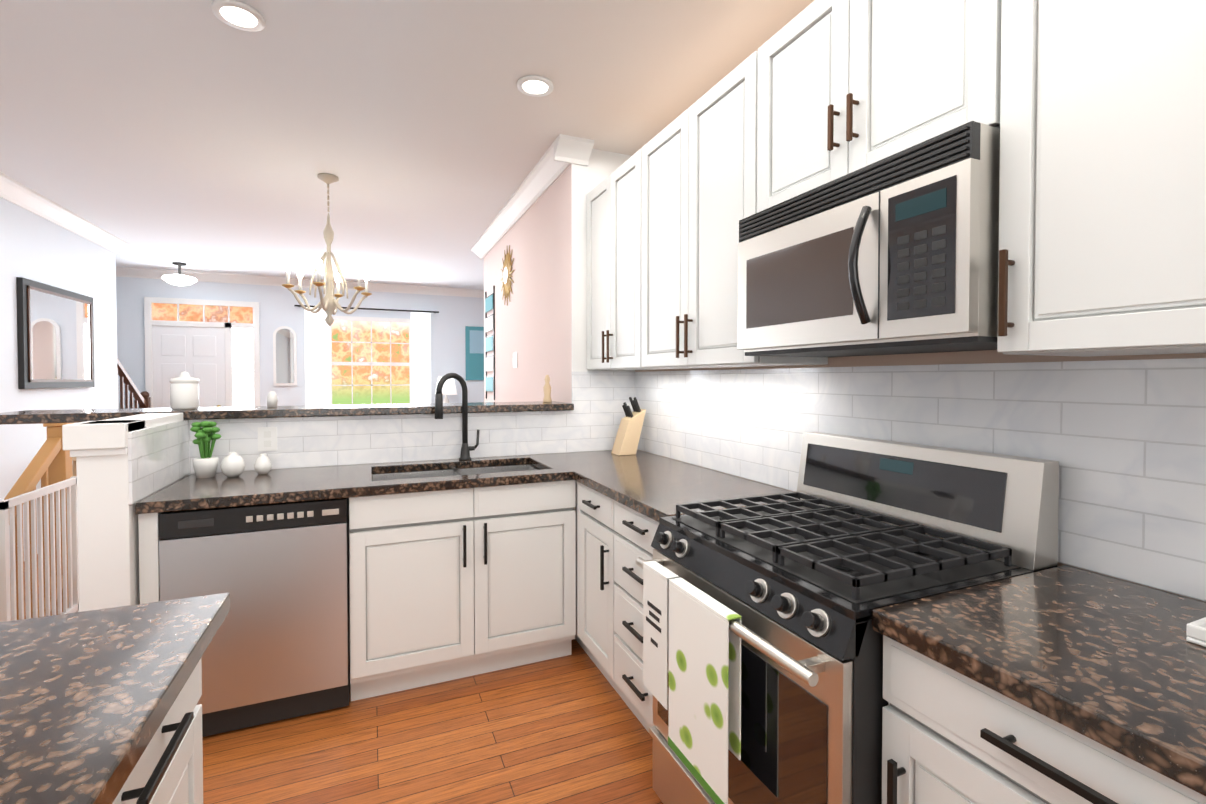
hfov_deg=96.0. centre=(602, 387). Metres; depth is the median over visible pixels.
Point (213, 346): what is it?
door frame
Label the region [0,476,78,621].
stair railing
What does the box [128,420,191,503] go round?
tile backsplash
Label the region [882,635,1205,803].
base cabinet
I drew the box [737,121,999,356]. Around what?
microwave
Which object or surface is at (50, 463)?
stair railing
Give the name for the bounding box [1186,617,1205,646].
tray
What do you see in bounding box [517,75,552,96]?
recessed light
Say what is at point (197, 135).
ceiling
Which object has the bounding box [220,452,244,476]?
vase
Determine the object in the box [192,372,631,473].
tile backsplash
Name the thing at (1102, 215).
upper cabinet
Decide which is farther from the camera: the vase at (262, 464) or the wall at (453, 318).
the wall at (453, 318)
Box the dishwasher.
[158,498,350,736]
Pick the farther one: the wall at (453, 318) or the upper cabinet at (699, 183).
the wall at (453, 318)
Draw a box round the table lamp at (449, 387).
[435,377,456,402]
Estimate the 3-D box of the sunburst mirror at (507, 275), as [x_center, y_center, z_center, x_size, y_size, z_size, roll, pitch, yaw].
[-0.832,-0.972,4.702,0.026,0.520,0.520,0,1,-23]
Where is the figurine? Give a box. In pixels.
[543,375,551,401]
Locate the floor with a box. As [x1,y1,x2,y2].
[10,554,662,803]
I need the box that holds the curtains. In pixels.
[294,305,438,404]
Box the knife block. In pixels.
[611,397,645,455]
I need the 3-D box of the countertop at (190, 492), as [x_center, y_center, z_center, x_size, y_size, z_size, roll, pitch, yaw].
[-0.727,0.414,2.650,2.276,0.040,0.637,0,1,-23]
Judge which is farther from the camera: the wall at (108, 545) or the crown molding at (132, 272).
the crown molding at (132, 272)
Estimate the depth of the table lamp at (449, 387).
7.94 m
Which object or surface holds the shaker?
on the half wall cap
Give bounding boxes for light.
[162,262,196,285]
[212,0,264,31]
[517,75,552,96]
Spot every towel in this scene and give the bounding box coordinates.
[643,561,678,709]
[668,578,740,803]
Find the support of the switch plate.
attached to the wall at (541, 324)
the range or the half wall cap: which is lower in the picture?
the range
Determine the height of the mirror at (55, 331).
0.820 m
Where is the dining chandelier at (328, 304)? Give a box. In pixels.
[282,173,371,325]
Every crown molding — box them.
[0,172,128,252]
[116,266,483,297]
[471,134,583,259]
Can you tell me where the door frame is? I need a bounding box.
[144,297,259,407]
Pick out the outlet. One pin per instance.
(267, 438)
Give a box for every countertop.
[0,593,229,803]
[135,450,680,513]
[567,462,791,521]
[872,565,1205,795]
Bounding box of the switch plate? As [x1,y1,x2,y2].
[513,353,516,367]
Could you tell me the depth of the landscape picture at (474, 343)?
8.50 m
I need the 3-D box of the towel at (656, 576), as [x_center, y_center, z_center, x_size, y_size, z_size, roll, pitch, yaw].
[0.164,0.701,1.556,0.040,0.365,0.140,0,1,-23]
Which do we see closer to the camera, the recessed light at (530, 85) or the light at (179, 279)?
the recessed light at (530, 85)
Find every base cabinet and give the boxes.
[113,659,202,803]
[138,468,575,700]
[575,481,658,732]
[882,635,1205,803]
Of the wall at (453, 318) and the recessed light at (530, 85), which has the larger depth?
the wall at (453, 318)
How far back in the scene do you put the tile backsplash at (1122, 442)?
1.34 m
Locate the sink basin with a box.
[372,465,537,480]
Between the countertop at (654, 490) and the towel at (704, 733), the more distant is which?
the countertop at (654, 490)
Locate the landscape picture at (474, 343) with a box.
[465,326,483,379]
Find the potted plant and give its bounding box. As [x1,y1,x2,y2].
[190,421,221,477]
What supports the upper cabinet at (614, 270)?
attached to the wall at (978, 357)
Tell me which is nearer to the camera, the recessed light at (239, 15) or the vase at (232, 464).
the recessed light at (239, 15)
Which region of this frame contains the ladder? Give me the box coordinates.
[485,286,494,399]
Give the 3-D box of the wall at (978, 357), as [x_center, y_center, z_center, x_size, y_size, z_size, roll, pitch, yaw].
[1.488,-0.020,0.576,0.150,2.740,6.200,0,1,-23]
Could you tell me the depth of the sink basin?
2.84 m
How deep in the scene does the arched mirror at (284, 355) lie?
7.48 m
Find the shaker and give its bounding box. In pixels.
[266,391,277,406]
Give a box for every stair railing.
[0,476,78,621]
[4,423,72,619]
[117,358,150,408]
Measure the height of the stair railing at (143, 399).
2.470 m
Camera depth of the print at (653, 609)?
1.55 m
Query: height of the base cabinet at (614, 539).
0.879 m
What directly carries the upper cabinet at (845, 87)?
attached to the wall at (978, 357)
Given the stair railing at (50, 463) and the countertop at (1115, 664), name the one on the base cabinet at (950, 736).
the countertop at (1115, 664)
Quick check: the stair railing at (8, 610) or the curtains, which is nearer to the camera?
the stair railing at (8, 610)
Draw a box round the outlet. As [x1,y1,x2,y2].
[258,427,276,450]
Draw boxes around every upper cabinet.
[587,149,693,369]
[641,51,827,367]
[757,0,1001,212]
[997,0,1205,356]
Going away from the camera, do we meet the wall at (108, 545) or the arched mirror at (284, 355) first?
the wall at (108, 545)
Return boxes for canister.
[169,372,198,409]
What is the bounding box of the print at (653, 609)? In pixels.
[646,600,660,647]
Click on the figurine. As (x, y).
(547, 391)
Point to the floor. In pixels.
(569, 729)
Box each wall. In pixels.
[0,197,117,560]
[62,413,189,611]
[116,277,483,408]
[216,452,570,474]
[484,149,634,451]
[635,350,1205,601]
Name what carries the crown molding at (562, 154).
attached to the wall at (541, 324)
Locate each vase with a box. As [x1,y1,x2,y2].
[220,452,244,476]
[254,453,271,474]
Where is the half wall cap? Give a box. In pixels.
[0,401,573,424]
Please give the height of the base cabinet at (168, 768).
0.880 m
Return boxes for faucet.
[435,373,479,460]
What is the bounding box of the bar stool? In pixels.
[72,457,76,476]
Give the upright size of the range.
1.165 m
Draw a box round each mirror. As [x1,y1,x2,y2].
[16,277,94,388]
[273,326,296,385]
[500,245,514,305]
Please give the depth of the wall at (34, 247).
4.26 m
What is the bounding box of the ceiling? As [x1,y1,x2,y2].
[0,0,814,289]
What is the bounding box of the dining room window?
[330,316,410,404]
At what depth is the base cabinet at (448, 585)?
2.38 m
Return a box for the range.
[635,432,1058,803]
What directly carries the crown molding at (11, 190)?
attached to the wall at (34, 247)
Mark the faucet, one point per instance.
(466, 449)
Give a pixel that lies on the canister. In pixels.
(184, 390)
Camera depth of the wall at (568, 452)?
2.94 m
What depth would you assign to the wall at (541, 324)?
3.67 m
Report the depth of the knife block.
3.12 m
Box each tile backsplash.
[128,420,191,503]
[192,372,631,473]
[632,358,1205,601]
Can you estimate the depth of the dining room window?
7.92 m
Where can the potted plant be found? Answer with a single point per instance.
(205, 464)
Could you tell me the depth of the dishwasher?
2.09 m
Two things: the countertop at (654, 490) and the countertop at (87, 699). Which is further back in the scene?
the countertop at (654, 490)
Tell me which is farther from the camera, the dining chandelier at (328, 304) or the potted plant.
the dining chandelier at (328, 304)

